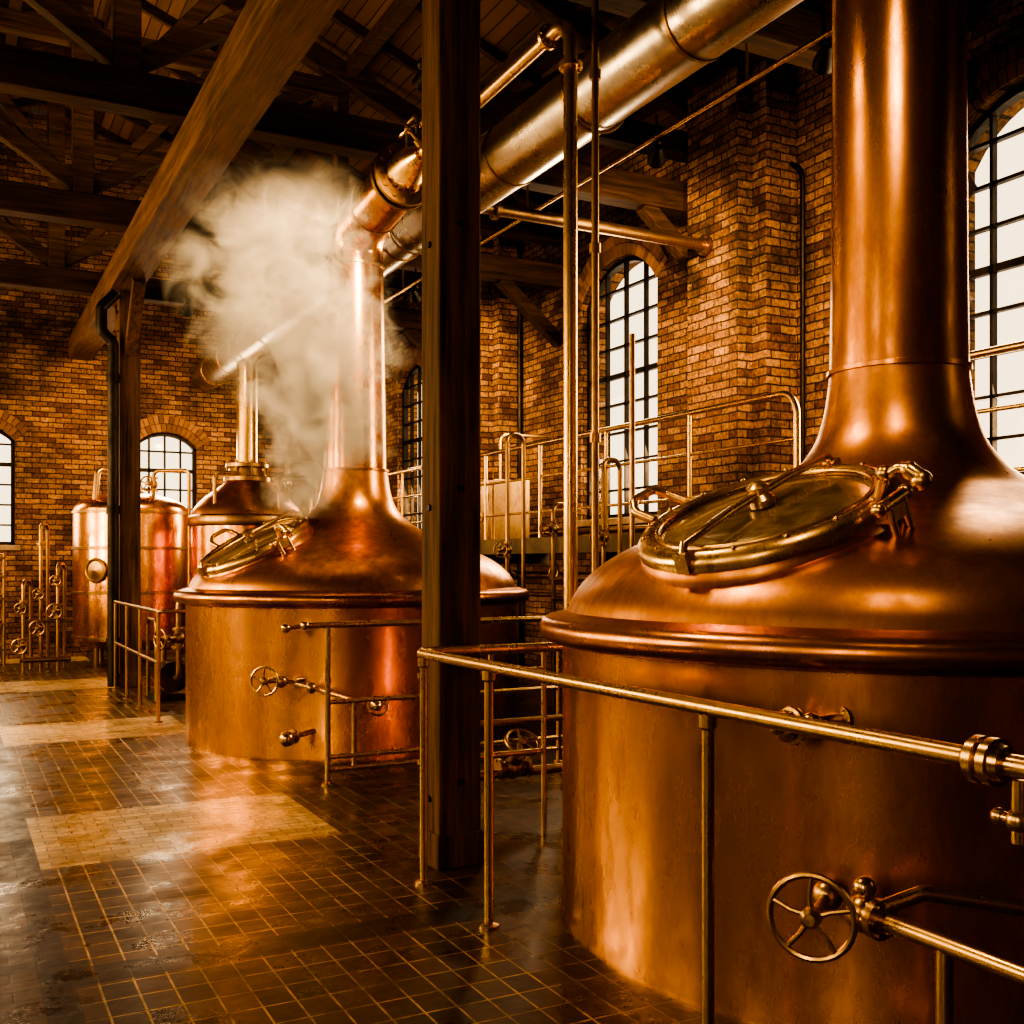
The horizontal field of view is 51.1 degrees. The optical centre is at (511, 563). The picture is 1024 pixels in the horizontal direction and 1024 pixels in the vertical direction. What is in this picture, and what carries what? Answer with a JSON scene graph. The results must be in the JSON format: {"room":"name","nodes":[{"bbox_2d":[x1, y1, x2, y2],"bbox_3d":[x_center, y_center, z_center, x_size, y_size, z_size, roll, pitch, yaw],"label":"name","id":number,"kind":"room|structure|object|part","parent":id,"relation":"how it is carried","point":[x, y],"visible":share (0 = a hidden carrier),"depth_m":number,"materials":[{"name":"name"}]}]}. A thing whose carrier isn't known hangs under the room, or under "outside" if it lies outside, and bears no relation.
{"room":"processing plant","nodes":[
{"label":"processing plant","id":0,"kind":"room"},
{"bbox_2d":[0,112,386,637],"bbox_3d":[-8.199,-3.050,18.521,12.700,9.300,0.420,0,0,-28],"label":"wall","id":1,"kind":"structure","parent":0,"point":[61,400],"depth_m":18.79,"materials":[{"name":"brown brick"}]},
{"bbox_2d":[0,430,14,544],"bbox_3d":[-9.057,-1.350,18.003,1.250,2.060,0.100,0,0,-28],"label":"frame","id":2,"kind":"object","parent":1,"relation":"attached to","point":[2,464],"visible":0.95,"depth_m":18.23,"materials":[{"name":"black metal"}]},
{"bbox_2d":[0,545,20,549],"bbox_3d":[-8.999,-0.275,17.893,1.410,0.090,0.190,0,0,-28],"label":"sill","id":3,"kind":"structure","parent":1,"relation":"attached to","point":[2,547],"depth_m":18.07,"materials":[{"name":"stone"}]},
{"bbox_2d":[0,410,28,439],"bbox_3d":[-8.988,-2.391,17.873,1.681,0.567,0.055,0,0,-28],"label":"brick arch","id":4,"kind":"object","parent":1,"relation":"attached to","point":[10,419],"visible":1,"depth_m":18.12,"materials":[{"name":"orange brick"}]},
{"bbox_2d":[0,636,185,658],"bbox_3d":[-8.074,1.425,18.282,12.700,0.350,0.120,0,0,-28],"label":"baseboard","id":5,"kind":"structure","parent":1,"relation":"attached to","point":[72,649],"depth_m":18.34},
{"bbox_2d":[141,433,195,545],"bbox_3d":[-6.312,-1.350,19.444,1.100,2.060,0.100,0,0,-28],"label":"frame","id":6,"kind":"object","parent":1,"relation":"attached to","point":[164,435],"visible":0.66,"depth_m":19.49,"materials":[{"name":"black metal"}]},
{"bbox_2d":[141,416,209,448],"bbox_3d":[-6.243,-2.391,19.314,1.569,0.567,0.055,0,0,-28],"label":"brick arch","id":7,"kind":"object","parent":1,"relation":"attached to","point":[170,419],"visible":0.8,"depth_m":19.35,"materials":[{"name":"orange brick"}]},
{"bbox_2d":[192,0,802,390],"bbox_3d":[-0.056,-3.774,9.034,0.584,1.292,23.850,0,0,-28],"label":"pipe","id":8,"kind":"object","parent":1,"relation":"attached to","point":[664,42],"visible":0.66,"depth_m":7.83,"materials":[{"name":"metal"}]},
{"bbox_2d":[0,0,692,273],"bbox_3d":[-3.337,-5.378,9.260,12.801,4.578,0.240,0,0,-28],"label":"roof truss","id":9,"kind":"object","parent":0,"point":[122,83],"depth_m":9.64,"materials":[{"name":"brown wood"}]},
{"bbox_2d":[0,652,745,1023],"bbox_3d":[-2.523,1.660,7.711,13.540,0.120,24.840,0,0,-28],"label":"floor","id":10,"kind":"structure","parent":0,"point":[148,876],"depth_m":5.24,"materials":[{"name":"tile"}]},
{"bbox_2d":[0,554,5,664],"bbox_3d":[-8.455,0.718,16.964,0.760,1.765,0.560,0,0,-28],"label":"rack","id":11,"kind":"object","parent":10,"relation":"on","point":[2,556],"visible":1,"depth_m":16.89,"materials":[{"name":"gold metal"}]},
{"bbox_2d":[10,522,70,672],"bbox_3d":[-6.943,0.486,15.936,0.668,2.228,0.881,0,0,1],"label":"valve manifold","id":12,"kind":"object","parent":10,"relation":"on","point":[57,610],"visible":1,"depth_m":16.00,"materials":[{"name":"gold metal"}]},
{"bbox_2d":[96,289,119,686],"bbox_3d":[-5.201,-0.983,13.782,0.301,5.126,0.167,0,0,-28],"label":"drainpipe","id":13,"kind":"object","parent":10,"relation":"on","point":[112,375],"visible":0.96,"depth_m":13.75,"materials":[{"name":"black metal"}]},
{"bbox_2d":[113,278,145,686],"bbox_3d":[-5.038,-0.986,14.071,0.284,5.172,1.847,0,0,-28],"label":"timber post","id":14,"kind":"object","parent":10,"relation":"on","point":[128,311],"depth_m":13.94,"materials":[{"name":"brown wood"}]},
{"bbox_2d":[69,0,342,360],"bbox_3d":[-1.939,-3.730,8.018,0.380,0.360,24.000,0,0,-28],"label":"timber girder","id":15,"kind":"object","parent":14,"relation":"on","point":[269,39],"visible":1,"depth_m":8.87,"materials":[{"name":"brown wood"}]},
{"bbox_2d":[0,34,421,351],"bbox_3d":[-6.544,-5.378,15.369,12.801,4.578,0.240,0,0,-28],"label":"roof truss","id":16,"kind":"object","parent":15,"relation":"on","point":[55,277],"depth_m":16.04,"materials":[{"name":"brown wood"}]},
{"bbox_2d":[0,0,562,347],"bbox_3d":[-4.941,-5.378,12.315,12.801,4.578,0.240,0,0,-28],"label":"roof truss","id":17,"kind":"object","parent":15,"relation":"on","point":[79,205],"depth_m":12.95,"materials":[{"name":"brown wood"}]},
{"bbox_2d":[71,467,190,665],"bbox_3d":[-6.181,0.035,17.367,1.800,3.129,1.800,0,0,-28],"label":"tank","id":18,"kind":"object","parent":10,"relation":"on","point":[165,531],"visible":0.7,"depth_m":16.71,"materials":[{"name":"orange metal"}]},
{"bbox_2d":[112,600,185,722],"bbox_3d":[-4.177,1.029,12.275,0.385,1.142,3.270,0,0,-28],"label":"guard rail","id":19,"kind":"object","parent":10,"relation":"on","point":[140,608],"visible":0.98,"depth_m":11.83,"materials":[{"name":"gold metal"}]},
{"bbox_2d":[145,602,185,701],"bbox_3d":[-3.876,0.985,12.669,0.829,1.231,1.162,0,0,-28],"label":"pump","id":20,"kind":"object","parent":10,"relation":"on","point":[173,673],"visible":0.53,"depth_m":12.48,"materials":[{"name":"black metal"}]},
{"bbox_2d":[186,362,323,578],"bbox_3d":[-3.693,-0.780,17.149,2.944,4.760,1.840,0,0,-28],"label":"copper mash tun","id":21,"kind":"object","parent":10,"relation":"on","point":[247,499],"visible":0.45,"depth_m":16.44,"materials":[{"name":"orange metal"}]},
{"bbox_2d":[173,143,529,761],"bbox_3d":[-1.539,-0.990,10.132,3.320,5.180,3.480,0,0,37],"label":"kettle","id":22,"kind":"object","parent":10,"relation":"on","point":[255,679],"visible":0.88,"depth_m":9.00,"materials":[{"name":"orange metal"}]},
{"bbox_3d":[-2.308,-0.189,9.514,0.768,0.417,0.864,0,0,-28],"label":"hatch glass","id":23,"kind":"part","parent":22,"relation":"part of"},
{"bbox_3d":[-2.299,-0.198,9.534,0.993,0.611,1.046,0,0,-1],"label":"hatch lid","id":24,"kind":"part","parent":22,"relation":"part of","materials":[{"name":"gold metal"}]},
{"bbox_2d":[300,616,561,785],"bbox_3d":[-0.459,1.004,8.207,2.382,1.192,0.090,0,0,-28],"label":"guard rail","id":25,"kind":"object","parent":10,"relation":"on","point":[304,625],"visible":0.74,"depth_m":7.89,"materials":[{"name":"gold metal"}]},
{"bbox_2d":[418,0,483,870],"bbox_3d":[-0.329,-1.150,5.757,0.269,5.500,0.269,0,0,-28],"label":"timber post","id":26,"kind":"object","parent":10,"relation":"on","point":[450,28],"visible":0.95,"depth_m":5.65,"materials":[{"name":"brown wood"}]},
{"bbox_2d":[385,19,582,608],"bbox_3d":[-0.284,-1.079,7.857,0.419,5.317,2.868,0,0,-28],"label":"pipe","id":27,"kind":"object","parent":10,"relation":"on","point":[403,168],"visible":0.7,"depth_m":6.63,"materials":[{"name":"gold metal"}]},
{"bbox_2d":[480,714,561,780],"bbox_3d":[0.867,1.280,7.701,1.537,0.639,3.047,0,0,18],"label":"pipe","id":28,"kind":"object","parent":10,"relation":"on","point":[513,767],"visible":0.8,"depth_m":6.61,"materials":[{"name":"gold metal"}]},
{"bbox_2d":[493,432,621,721],"bbox_3d":[0.443,0.078,10.815,0.535,3.004,1.862,0,0,-35],"label":"pipes","id":29,"kind":"object","parent":10,"relation":"on","point":[552,529],"visible":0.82,"depth_m":10.71,"materials":[{"name":"gold metal"}]},
{"bbox_2d":[589,0,634,572],"bbox_3d":[0.671,-2.550,7.108,0.073,8.300,0.784,0,0,24],"label":"pipes","id":30,"kind":"object","parent":10,"relation":"on","point":[595,71],"visible":0.66,"depth_m":6.76,"materials":[{"name":"gold metal"}]},
{"bbox_2d":[309,340,1023,573],"bbox_3d":[0.619,0.096,12.805,1.200,3.008,17.100,0,0,-28],"label":"railing","id":31,"kind":"object","parent":10,"relation":"on","point":[538,549],"visible":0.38,"depth_m":10.94,"materials":[{"name":"metal"}]},
{"bbox_2d":[480,433,556,539],"bbox_3d":[0.090,-1.042,15.012,1.184,1.555,0.700,0,0,-28],"label":"cabinet","id":32,"kind":"object","parent":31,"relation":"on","point":[496,493],"visible":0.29,"depth_m":14.58,"materials":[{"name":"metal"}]},
{"bbox_3d":[0.619,0.650,12.805,1.200,1.900,17.100,0,0,-28],"label":"steel frame","id":33,"kind":"part","parent":31,"relation":"part of","materials":[{"name":"metal"}]},
{"bbox_2d":[415,642,1023,1023],"bbox_3d":[0.878,0.997,3.915,1.107,1.206,4.916,0,0,-28],"label":"guard rail","id":34,"kind":"object","parent":10,"relation":"on","point":[983,760],"visible":0.91,"depth_m":3.34,"materials":[{"name":"gold metal"}]},
{"bbox_3d":[0.979,0.507,3.723,1.107,0.226,4.482,0,0,-28],"label":"rail","id":35,"kind":"part","parent":34,"relation":"part of","materials":[{"name":"gold metal"}]},
{"bbox_2d":[539,0,1023,1023],"bbox_3d":[1.785,-2.500,4.947,3.319,8.200,3.319,0,0,-24],"label":"kettle","id":36,"kind":"object","parent":10,"relation":"on","point":[876,580],"visible":0.99,"depth_m":3.88,"materials":[{"name":"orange metal"}]},
{"bbox_3d":[1.021,-0.221,4.316,1.022,0.521,1.043,0,0,1],"label":"hatch lid","id":37,"kind":"part","parent":36,"relation":"part of","materials":[{"name":"gold metal"}]},
{"bbox_3d":[1.014,-0.209,4.304,0.804,0.339,0.865,0,0,-28],"label":"hatch glass","id":38,"kind":"part","parent":36,"relation":"part of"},
{"bbox_2d":[770,706,853,744],"bbox_3d":[0.973,0.520,3.497,0.349,0.128,0.126,0,0,-37],"label":"tap","id":39,"kind":"object","parent":36,"relation":"on","point":[839,714],"depth_m":3.53,"materials":[{"name":"gold metal"}]},
{"bbox_2d":[845,876,1023,1023],"bbox_3d":[1.423,1.282,2.556,0.628,0.635,1.727,0,0,-12],"label":"pipe","id":40,"kind":"object","parent":10,"relation":"on","point":[878,919],"visible":0.95,"depth_m":3.19,"materials":[{"name":"gold metal"}]},
{"bbox_2d":[0,0,826,292],"bbox_3d":[-2.523,-6.455,7.711,13.450,2.701,24.000,0,0,-28],"label":"roof","id":41,"kind":"structure","parent":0,"point":[374,40],"depth_m":13.61,"materials":[{"name":"brown wood"}]},
{"bbox_2d":[181,283,192,316],"bbox_3d":[-4.478,-3.648,14.770,0.160,0.464,0.213,0,0,-28],"label":"ceiling spotlight","id":42,"kind":"object","parent":41,"relation":"hanging from","point":[186,310],"visible":1,"depth_m":14.76,"materials":[{"name":"black metal"}]},
{"bbox_2d":[412,58,421,91],"bbox_3d":[-0.634,-3.649,7.761,0.160,0.462,0.212,0,0,-28],"label":"ceiling spotlight","id":43,"kind":"object","parent":41,"relation":"hanging from","point":[417,80],"visible":0.34,"depth_m":7.74,"materials":[{"name":"black metal"}]},
{"bbox_2d":[268,28,831,371],"bbox_3d":[0.974,-3.755,9.547,0.040,0.310,23.800,0,0,-28],"label":"conduit","id":44,"kind":"object","parent":41,"relation":"attached to","point":[828,32],"visible":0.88,"depth_m":8.92,"materials":[{"name":"gold metal"}]},
{"bbox_2d":[410,268,421,302],"bbox_3d":[-1.278,-3.647,13.976,0.159,0.465,0.210,0,0,16],"label":"ceiling spotlight","id":45,"kind":"object","parent":44,"relation":"hanging from","point":[415,296],"visible":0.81,"depth_m":13.97,"materials":[{"name":"black metal"}]},
{"bbox_2d":[647,114,665,168],"bbox_3d":[1.249,-3.647,9.188,0.160,0.465,0.206,0,0,1],"label":"ceiling spotlight","id":46,"kind":"object","parent":44,"relation":"hanging from","point":[656,159],"visible":0.84,"depth_m":9.19,"materials":[{"name":"black metal"}]},
{"bbox_2d":[812,7,831,74],"bbox_3d":[2.179,-3.647,7.421,0.159,0.465,0.210,0,0,2],"label":"ceiling spotlight","id":47,"kind":"object","parent":44,"relation":"hanging from","point":[822,61],"visible":0.76,"depth_m":7.42,"materials":[{"name":"black metal"}]},
{"bbox_2d":[480,235,516,586],"bbox_3d":[-0.407,-1.750,16.609,0.680,6.700,1.130,0,0,-28],"label":"wall","id":48,"kind":"structure","parent":0,"point":[498,314],"depth_m":16.20,"materials":[{"name":"brown brick"}]},
{"bbox_2d":[501,525,646,596],"bbox_3d":[0.733,-0.025,13.938,0.972,0.918,4.800,0,0,-28],"label":"pipe","id":49,"kind":"object","parent":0,"point":[515,574],"depth_m":14.05,"materials":[{"name":"brown metal"}]},
{"bbox_2d":[387,0,1023,672],"bbox_3d":[3.285,-1.825,10.760,0.420,6.850,24.840,0,0,-28],"label":"wall","id":50,"kind":"structure","parent":0,"point":[999,23],"depth_m":13.05,"materials":[{"name":"brown brick"}]},
{"bbox_2d":[392,348,421,390],"bbox_3d":[-1.873,-3.701,20.137,0.055,0.687,1.983,0,0,-28],"label":"brick arch","id":51,"kind":"object","parent":50,"relation":"attached to","point":[410,357],"visible":0.76,"depth_m":20.33,"materials":[{"name":"brown brick"}]},
{"bbox_2d":[402,365,421,529],"bbox_3d":[-1.742,-2.175,20.206,0.100,3.150,1.500,0,0,-28],"label":"frame","id":52,"kind":"object","parent":50,"relation":"attached to","point":[409,384],"visible":0.59,"depth_m":20.53,"materials":[{"name":"black metal"}]},
{"bbox_2d":[517,240,521,665],"bbox_3d":[0.117,-1.710,16.213,0.069,6.580,0.069,0,0,-28],"label":"downpipe","id":53,"kind":"object","parent":50,"relation":"attached to","point":[519,243],"depth_m":16.19,"materials":[{"name":"metal"}]},
{"bbox_2d":[578,515,660,526],"bbox_3d":[1.392,-0.555,13.968,0.190,0.090,1.960,0,0,-28],"label":"sill","id":54,"kind":"structure","parent":50,"relation":"attached to","point":[625,520],"depth_m":13.90,"materials":[{"name":"stone"}]},
{"bbox_2d":[587,256,656,519],"bbox_3d":[1.502,-2.300,14.026,0.100,3.400,1.800,0,0,-28],"label":"frame","id":55,"kind":"object","parent":50,"relation":"attached to","point":[604,283],"visible":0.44,"depth_m":14.16,"materials":[{"name":"black metal"}]},
{"bbox_2d":[578,236,668,307],"bbox_3d":[1.372,-3.911,13.957,0.055,0.767,2.283,0,0,-28],"label":"brick arch","id":56,"kind":"object","parent":50,"relation":"attached to","point":[653,254],"visible":0.78,"depth_m":13.82,"materials":[{"name":"brown brick"}]},
{"bbox_2d":[568,0,977,199],"bbox_3d":[-1.733,-5.378,6.206,12.801,4.578,0.240,0,0,-28],"label":"roof truss","id":57,"kind":"object","parent":50,"relation":"on","point":[797,26],"depth_m":8.13,"materials":[{"name":"brown wood"}]},
{"bbox_2d":[790,161,804,462],"bbox_3d":[2.765,-1.470,11.170,0.050,6.101,0.818,0,0,-28],"label":"downpipe","id":58,"kind":"object","parent":50,"relation":"attached to","point":[802,175],"depth_m":10.81,"materials":[{"name":"metal"}]},
{"bbox_2d":[968,83,1023,474],"bbox_3d":[4.277,-2.325,8.740,0.100,3.250,1.600,0,0,-28],"label":"frame","id":59,"kind":"object","parent":50,"relation":"attached to","point":[989,119],"visible":0.43,"depth_m":9.08,"materials":[{"name":"black metal"}]},
{"bbox_2d":[968,38,1023,119],"bbox_3d":[4.147,-3.876,8.671,0.055,0.737,2.097,0,0,-28],"label":"brick arch","id":60,"kind":"object","parent":50,"relation":"attached to","point":[1005,67],"visible":0.48,"depth_m":8.86,"materials":[{"name":"brown brick"}]},
{"bbox_2d":[688,60,795,495],"bbox_3d":[2.358,-1.750,11.341,0.680,6.700,1.130,0,0,-28],"label":"brick pillar","id":61,"kind":"structure","parent":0,"point":[742,148],"depth_m":10.99,"materials":[{"name":"brown brick"}]},
{"bbox_2d":[481,201,712,255],"bbox_3d":[0.891,-3.380,10.746,2.668,0.220,0.220,0,0,-28],"label":"pipe","id":62,"kind":"object","parent":61,"relation":"attached to","point":[703,244],"visible":0.88,"depth_m":10.75,"materials":[{"name":"gold metal"}]}
]}

